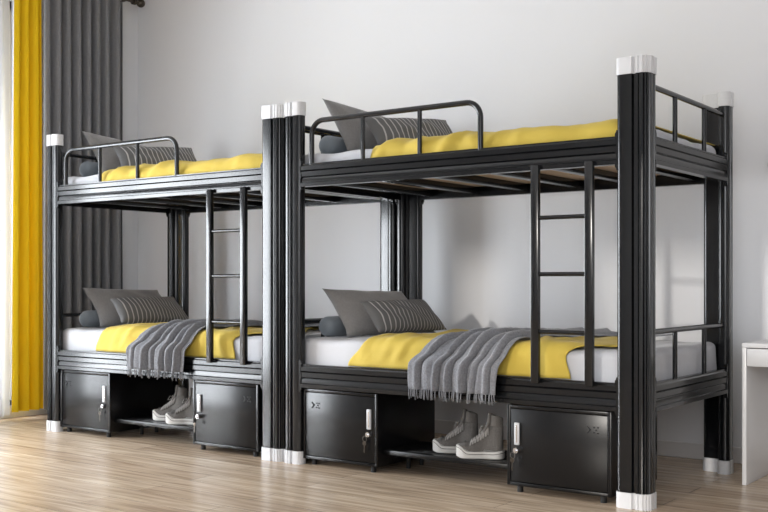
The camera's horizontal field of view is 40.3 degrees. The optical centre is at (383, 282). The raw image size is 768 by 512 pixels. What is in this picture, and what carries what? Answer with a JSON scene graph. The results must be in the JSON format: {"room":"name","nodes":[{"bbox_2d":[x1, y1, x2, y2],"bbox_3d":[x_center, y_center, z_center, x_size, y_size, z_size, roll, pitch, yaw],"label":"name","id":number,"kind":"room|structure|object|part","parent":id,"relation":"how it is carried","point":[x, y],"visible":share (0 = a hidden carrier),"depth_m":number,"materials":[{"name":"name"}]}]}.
{"room":"dormitory","nodes":[
{"label":"dormitory","id":0,"kind":"room"},
{"bbox_2d":[10,0,137,405],"bbox_3d":[-4.342,-0.724,5.168,0.150,3.350,7.900,0,0,36],"label":"wall","id":1,"kind":"structure","parent":0,"point":[130,11],"depth_m":8.24,"materials":[{"name":"paint"}]},
{"bbox_2d":[10,1,10,405],"bbox_3d":[-3.630,-0.554,6.152,0.080,2.890,3.230,0,0,36],"label":"window","id":2,"kind":"structure","parent":1,"relation":"in","point":[10,1],"depth_m":7.43,"materials":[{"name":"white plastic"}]},
{"bbox_2d":[0,402,46,418],"bbox_3d":[-4.280,0.908,5.114,0.014,0.085,7.886,0,0,36],"label":"baseboard","id":3,"kind":"structure","parent":1,"relation":"attached to","point":[41,411],"depth_m":7.46,"materials":[{"name":"white paint"}]},
{"bbox_2d":[120,0,144,7],"bbox_3d":[-3.435,-2.184,6.145,0.164,0.068,5.149,0,0,36],"label":"curtain rod","id":4,"kind":"object","parent":1,"relation":"attached to","point":[140,3],"visible":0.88,"depth_m":8.14,"materials":[{"name":"brown metal"}]},
{"bbox_2d":[0,0,9,416],"bbox_3d":[-2.895,-0.619,6.890,0.056,3.080,0.982,0,0,36],"label":"sheer curtain","id":5,"kind":"object","parent":4,"relation":"hanging from","point":[4,4],"visible":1,"depth_m":7.27,"materials":[{"name":"fabric"}]},
{"bbox_2d":[12,0,42,411],"bbox_3d":[-2.494,-0.634,7.322,0.069,3.050,0.256,0,0,36],"label":"curtain","id":6,"kind":"object","parent":4,"relation":"hanging from","point":[27,263],"visible":1,"depth_m":7.30,"materials":[{"name":"yellow fabric"}]},
{"bbox_2d":[44,0,122,409],"bbox_3d":[-2.214,-0.629,7.738,0.114,3.060,0.710,0,0,36],"label":"curtain","id":7,"kind":"object","parent":4,"relation":"hanging from","point":[83,39],"visible":0.55,"depth_m":7.72,"materials":[{"name":"grey fabric"}]},
{"bbox_2d":[0,414,767,511],"bbox_3d":[-0.662,1.001,2.577,9.150,0.100,8.050,0,0,36],"label":"floor","id":8,"kind":"structure","parent":0,"point":[42,470],"depth_m":4.99,"materials":[{"name":"brown wood"}]},
{"bbox_2d":[60,369,172,436],"bbox_3d":[-1.731,0.752,6.752,0.486,0.398,0.546,0,0,36],"label":"locker","id":9,"kind":"object","parent":8,"relation":"on","point":[89,400],"visible":0.8,"depth_m":6.56,"materials":[{"name":"black metal"}]},
{"bbox_3d":[-1.870,0.736,6.561,0.449,0.329,0.015,0,0,36],"label":"door","id":10,"kind":"part","parent":9,"relation":"part of","materials":[{"name":"black metal"}]},
{"bbox_3d":[-1.723,0.683,6.439,0.026,0.100,0.010,0,0,36],"label":"handle","id":11,"kind":"part","parent":9,"relation":"part of","materials":[{"name":"silver metal"}]},
{"bbox_2d":[115,414,192,434],"bbox_3d":[-1.260,0.892,6.368,0.717,0.117,0.352,0,0,36],"label":"shoe shelf","id":12,"kind":"object","parent":8,"relation":"on","point":[144,420],"visible":0.39,"depth_m":6.32,"materials":[{"name":"black metal"}]},
{"bbox_3d":[-1.522,0.898,6.576,0.022,0.106,0.022,0,0,36],"label":"leg","id":13,"kind":"part","parent":12,"relation":"part of","materials":[{"name":"black metal"}]},
{"bbox_3d":[-1.260,0.846,6.368,0.717,0.024,0.352,0,0,36],"label":"shelf frame","id":14,"kind":"part","parent":12,"relation":"part of","materials":[{"name":"black metal"}]},
{"bbox_2d":[152,385,187,420],"bbox_3d":[-1.293,0.726,6.348,0.236,0.217,0.099,0,0,16],"label":"shoe","id":15,"kind":"object","parent":12,"relation":"on","point":[159,414],"visible":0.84,"depth_m":6.32,"materials":[{"name":"grey fabric"}]},
{"bbox_2d":[166,387,192,424],"bbox_3d":[-1.178,0.726,6.190,0.236,0.217,0.099,0,0,10],"label":"shoe","id":16,"kind":"object","parent":12,"relation":"on","point":[183,415],"visible":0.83,"depth_m":6.16,"materials":[{"name":"grey fabric"}]},
{"bbox_2d":[47,104,396,461],"bbox_3d":[-1.040,-0.001,6.604,2.037,1.903,1.156,0,0,36],"label":"bunk bed","id":17,"kind":"object","parent":8,"relation":"on","point":[176,195],"visible":0.52,"depth_m":6.19,"materials":[{"name":"black metal"}]},
{"bbox_2d":[63,174,97,184],"bbox_3d":[-1.033,-0.634,6.610,1.908,0.114,1.006,0,0,36],"label":"mattress","id":18,"kind":"object","parent":17,"relation":"on","point":[94,178],"visible":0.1,"depth_m":6.63,"materials":[{"name":"grey fabric"}]},
{"bbox_2d":[79,161,97,176],"bbox_3d":[-1.822,-0.744,7.044,0.114,0.114,0.516,0,0,36],"label":"bolster","id":19,"kind":"object","parent":18,"relation":"on","point":[87,168],"visible":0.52,"depth_m":6.84,"materials":[{"name":"grey fabric"}]},
{"bbox_2d":[82,131,145,172],"bbox_3d":[-1.669,-0.848,7.024,0.703,0.302,0.203,0,0,-37],"label":"pillow","id":20,"kind":"object","parent":18,"relation":"on","point":[110,160],"visible":0.24,"depth_m":6.85,"materials":[{"name":"grey fabric"}]},
{"bbox_2d":[102,153,261,180],"bbox_3d":[-0.868,-0.664,6.493,1.462,0.148,1.108,0,0,36],"label":"duvet","id":21,"kind":"object","parent":18,"relation":"on","point":[249,160],"visible":0.45,"depth_m":6.07,"materials":[{"name":"yellow fabric"}]},
{"bbox_2d":[112,146,196,166],"bbox_3d":[-1.468,-0.814,6.910,0.637,0.199,0.135,0,0,-35],"label":"cushion","id":22,"kind":"object","parent":21,"relation":"on","point":[126,155],"visible":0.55,"depth_m":6.83,"materials":[{"name":"fabric"}]},
{"bbox_3d":[-1.836,-0.564,7.195,0.040,0.120,0.942,0,0,36],"label":"rail","id":23,"kind":"part","parent":17,"relation":"part of","materials":[{"name":"black metal"}]},
{"bbox_3d":[-1.612,-0.733,6.360,1.047,0.248,0.027,0,0,36],"label":"guard rail","id":24,"kind":"part","parent":17,"relation":"part of","materials":[{"name":"black metal"}]},
{"bbox_3d":[-1.363,-0.564,6.179,1.770,0.120,0.040,0,0,36],"label":"rail","id":25,"kind":"part","parent":17,"relation":"part of","materials":[{"name":"black metal"}]},
{"bbox_3d":[-1.363,0.486,6.179,1.770,0.120,0.040,0,0,36],"label":"rail","id":26,"kind":"part","parent":17,"relation":"part of","materials":[{"name":"black metal"}]},
{"bbox_2d":[63,327,361,360],"bbox_3d":[-1.033,0.380,6.610,1.908,0.185,1.006,0,0,36],"label":"mattress","id":27,"kind":"object","parent":17,"relation":"on","point":[84,338],"visible":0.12,"depth_m":6.56,"materials":[{"name":"grey fabric"}]},
{"bbox_2d":[79,310,110,326],"bbox_3d":[-1.822,0.235,7.044,0.114,0.114,0.516,0,0,36],"label":"bolster","id":28,"kind":"object","parent":27,"relation":"on","point":[89,318],"visible":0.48,"depth_m":6.84,"materials":[{"name":"grey fabric"}]},
{"bbox_2d":[81,287,160,326],"bbox_3d":[-1.659,0.159,7.010,0.704,0.260,0.178,0,0,-36],"label":"pillow","id":29,"kind":"object","parent":27,"relation":"on","point":[108,315],"visible":0.44,"depth_m":6.85,"materials":[{"name":"grey fabric"}]},
{"bbox_2d":[110,297,188,323],"bbox_3d":[-1.527,0.178,6.907,0.559,0.176,0.150,0,0,-44],"label":"cushion","id":30,"kind":"object","parent":27,"relation":"on","point":[131,310],"visible":0.98,"depth_m":6.83,"materials":[{"name":"fabric"}]},
{"bbox_2d":[96,322,318,358],"bbox_3d":[-0.936,0.335,6.528,1.401,0.177,1.062,0,0,36],"label":"duvet","id":31,"kind":"object","parent":27,"relation":"on","point":[113,338],"visible":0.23,"depth_m":6.09,"materials":[{"name":"yellow fabric"}]},
{"bbox_2d":[126,319,318,380],"bbox_3d":[-0.865,0.385,6.429,0.947,0.346,1.187,0,0,36],"label":"throw blanket","id":32,"kind":"object","parent":31,"relation":"on","point":[161,347],"visible":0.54,"depth_m":6.09,"materials":[{"name":"grey fabric"}]},
{"bbox_3d":[-0.724,-0.564,7.056,1.770,0.120,0.040,0,0,36],"label":"rail","id":33,"kind":"part","parent":17,"relation":"part of","materials":[{"name":"black metal"}]},
{"bbox_3d":[-0.233,-0.564,6.026,0.040,0.120,0.942,0,0,36],"label":"rail","id":34,"kind":"part","parent":17,"relation":"part of","materials":[{"name":"black metal"}]},
{"bbox_2d":[193,379,261,456],"bbox_3d":[-0.742,0.752,6.031,0.508,0.398,0.546,0,0,36],"label":"locker","id":35,"kind":"object","parent":8,"relation":"on","point":[225,414],"visible":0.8,"depth_m":5.82,"materials":[{"name":"black metal"}]},
{"bbox_3d":[-1.051,0.683,5.950,0.026,0.100,0.010,0,0,36],"label":"handle","id":36,"kind":"part","parent":35,"relation":"part of","materials":[{"name":"silver metal"}]},
{"bbox_2d":[303,388,434,472],"bbox_3d":[-0.083,0.752,5.551,0.486,0.398,0.546,0,0,36],"label":"locker","id":37,"kind":"object","parent":8,"relation":"on","point":[348,427],"visible":0.84,"depth_m":5.36,"materials":[{"name":"black metal"}]},
{"bbox_3d":[-0.223,0.736,5.360,0.449,0.329,0.015,0,0,36],"label":"door","id":38,"kind":"part","parent":37,"relation":"part of","materials":[{"name":"black metal"}]},
{"bbox_3d":[-0.075,0.683,5.238,0.026,0.100,0.010,0,0,36],"label":"handle","id":39,"kind":"part","parent":37,"relation":"part of","materials":[{"name":"silver metal"}]},
{"bbox_2d":[383,441,506,468],"bbox_3d":[0.388,0.892,5.166,0.717,0.117,0.352,0,0,36],"label":"shoe shelf","id":40,"kind":"object","parent":8,"relation":"on","point":[422,450],"visible":0.47,"depth_m":5.11,"materials":[{"name":"black metal"}]},
{"bbox_3d":[0.126,0.898,5.375,0.022,0.106,0.022,0,0,36],"label":"leg","id":41,"kind":"part","parent":40,"relation":"part of","materials":[{"name":"black metal"}]},
{"bbox_2d":[432,409,477,453],"bbox_3d":[0.354,0.726,5.146,0.236,0.217,0.099,0,0,16],"label":"shoe","id":42,"kind":"object","parent":40,"relation":"on","point":[467,429],"visible":0.9,"depth_m":5.12,"materials":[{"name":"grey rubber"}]},
{"bbox_2d":[456,413,504,459],"bbox_3d":[0.460,0.726,4.989,0.236,0.217,0.099,0,0,10],"label":"shoe","id":43,"kind":"object","parent":40,"relation":"on","point":[488,444],"visible":1,"depth_m":4.96,"materials":[{"name":"grey fabric"}]},
{"bbox_2d":[284,55,733,510],"bbox_3d":[0.608,-0.001,5.402,2.037,1.903,1.156,0,0,36],"label":"bunk bed","id":44,"kind":"object","parent":8,"relation":"on","point":[635,161],"visible":0.8,"depth_m":4.87,"materials":[{"name":"black metal"}]},
{"bbox_3d":[-0.189,-0.564,5.994,0.040,0.120,0.942,0,0,36],"label":"rail","id":45,"kind":"part","parent":44,"relation":"part of","materials":[{"name":"black metal"}]},
{"bbox_3d":[0.036,-0.733,5.158,1.047,0.248,0.027,0,0,36],"label":"guard rail","id":46,"kind":"part","parent":44,"relation":"part of","materials":[{"name":"black metal"}]},
{"bbox_3d":[0.284,-0.564,4.977,1.770,0.120,0.040,0,0,36],"label":"rail","id":47,"kind":"part","parent":44,"relation":"part of","materials":[{"name":"black metal"}]},
{"bbox_3d":[0.284,0.486,4.977,1.770,0.120,0.040,0,0,36],"label":"rail","id":48,"kind":"part","parent":44,"relation":"part of","materials":[{"name":"black metal"}]},
{"bbox_2d":[305,129,715,163],"bbox_3d":[0.615,-0.634,5.408,1.908,0.114,1.006,0,0,36],"label":"mattress","id":49,"kind":"object","parent":44,"relation":"on","point":[353,154],"visible":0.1,"depth_m":5.34,"materials":[{"name":"grey fabric"}]},
{"bbox_2d":[319,136,346,153],"bbox_3d":[-0.174,-0.744,5.842,0.114,0.114,0.516,0,0,36],"label":"bolster","id":50,"kind":"object","parent":49,"relation":"on","point":[327,144],"visible":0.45,"depth_m":5.64,"materials":[{"name":"grey fabric"}]},
{"bbox_2d":[322,98,385,150],"bbox_3d":[-0.022,-0.848,5.822,0.693,0.302,0.208,0,0,-41],"label":"pillow","id":51,"kind":"object","parent":49,"relation":"on","point":[350,130],"visible":0.37,"depth_m":5.65,"materials":[{"name":"grey fabric"}]},
{"bbox_2d":[370,119,714,157],"bbox_3d":[0.779,-0.661,5.291,1.462,0.144,1.110,0,0,36],"label":"duvet","id":52,"kind":"object","parent":49,"relation":"on","point":[462,140],"visible":0.47,"depth_m":4.84,"materials":[{"name":"yellow fabric"}]},
{"bbox_2d":[365,117,452,144],"bbox_3d":[0.179,-0.815,5.710,0.638,0.198,0.136,0,0,-34],"label":"cushion","id":53,"kind":"object","parent":52,"relation":"on","point":[383,129],"visible":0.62,"depth_m":5.61,"materials":[{"name":"fabric"}]},
{"bbox_2d":[305,332,716,381],"bbox_3d":[0.615,0.380,5.408,1.908,0.185,1.006,0,0,36],"label":"mattress","id":54,"kind":"object","parent":44,"relation":"on","point":[334,351],"visible":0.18,"depth_m":4.97,"materials":[{"name":"grey fabric"}]},
{"bbox_2d":[319,316,346,336],"bbox_3d":[-0.174,0.235,5.842,0.114,0.114,0.516,0,0,36],"label":"bolster","id":55,"kind":"object","parent":54,"relation":"on","point":[329,326],"visible":0.5,"depth_m":5.65,"materials":[{"name":"grey fabric"}]},
{"bbox_2d":[322,288,435,336],"bbox_3d":[-0.011,0.159,5.807,0.708,0.260,0.179,0,0,-34],"label":"pillow","id":56,"kind":"object","parent":54,"relation":"on","point":[356,321],"visible":0.62,"depth_m":5.65,"materials":[{"name":"grey fabric"}]},
{"bbox_2d":[348,329,616,378],"bbox_3d":[0.694,0.334,5.340,1.443,0.179,1.065,0,0,36],"label":"duvet","id":57,"kind":"object","parent":54,"relation":"on","point":[388,350],"visible":0.44,"depth_m":4.93,"materials":[{"name":"yellow fabric"}]},
{"bbox_2d":[361,299,446,332],"bbox_3d":[0.119,0.179,5.707,0.557,0.177,0.150,0,0,-44],"label":"cushion","id":58,"kind":"object","parent":57,"relation":"on","point":[414,315],"visible":1,"depth_m":5.62,"materials":[{"name":"fabric"}]},
{"bbox_2d":[408,327,671,405],"bbox_3d":[0.783,0.384,5.228,0.947,0.347,1.186,0,0,36],"label":"throw blanket","id":59,"kind":"object","parent":57,"relation":"on","point":[468,362],"visible":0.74,"depth_m":4.90,"materials":[{"name":"grey fabric"}]},
{"bbox_3d":[0.924,-0.564,5.855,1.770,0.120,0.040,0,0,36],"label":"rail","id":60,"kind":"part","parent":44,"relation":"part of","materials":[{"name":"black metal"}]},
{"bbox_3d":[1.415,-0.564,4.825,0.040,0.120,0.942,0,0,36],"label":"rail","id":61,"kind":"part","parent":44,"relation":"part of","materials":[{"name":"black metal"}]},
{"bbox_3d":[1.415,0.486,4.825,0.040,0.120,0.942,0,0,36],"label":"rail","id":62,"kind":"part","parent":44,"relation":"part of","materials":[{"name":"black metal"}]},
{"bbox_2d":[507,404,656,502],"bbox_3d":[0.912,0.752,4.825,0.508,0.398,0.546,0,0,36],"label":"locker","id":63,"kind":"object","parent":8,"relation":"on","point":[572,450],"visible":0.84,"depth_m":4.62,"materials":[{"name":"black metal"}]},
{"bbox_3d":[0.603,0.683,4.744,0.026,0.100,0.010,0,0,36],"label":"handle","id":64,"kind":"part","parent":63,"relation":"part of","materials":[{"name":"silver metal"}]},
{"bbox_3d":[0.773,0.736,4.634,0.471,0.329,0.015,0,0,36],"label":"door","id":65,"kind":"part","parent":63,"relation":"part of","materials":[{"name":"black metal"}]},
{"bbox_2d":[742,339,767,484],"bbox_3d":[2.299,0.617,4.835,1.100,0.669,0.579,0,0,36],"label":"desk","id":66,"kind":"object","parent":8,"relation":"on","point":[754,353],"visible":1,"depth_m":4.99,"materials":[{"name":"white paint"}]},
{"bbox_3d":[2.135,0.349,4.610,1.054,0.083,0.018,0,0,36],"label":"drawer","id":67,"kind":"part","parent":66,"relation":"part of","materials":[{"name":"white paint"}]},
{"bbox_2d":[138,0,767,446],"bbox_3d":[1.665,-0.724,5.768,9.150,3.350,0.150,0,0,36],"label":"wall","id":68,"kind":"structure","parent":0,"point":[208,69],"depth_m":6.48,"materials":[{"name":"paint"}]},
{"bbox_2d":[435,419,741,463],"bbox_3d":[1.617,0.908,5.702,8.850,0.085,0.014,0,0,36],"label":"baseboard","id":69,"kind":"structure","parent":68,"relation":"attached to","point":[664,448],"depth_m":5.72,"materials":[{"name":"white paint"}]}
]}

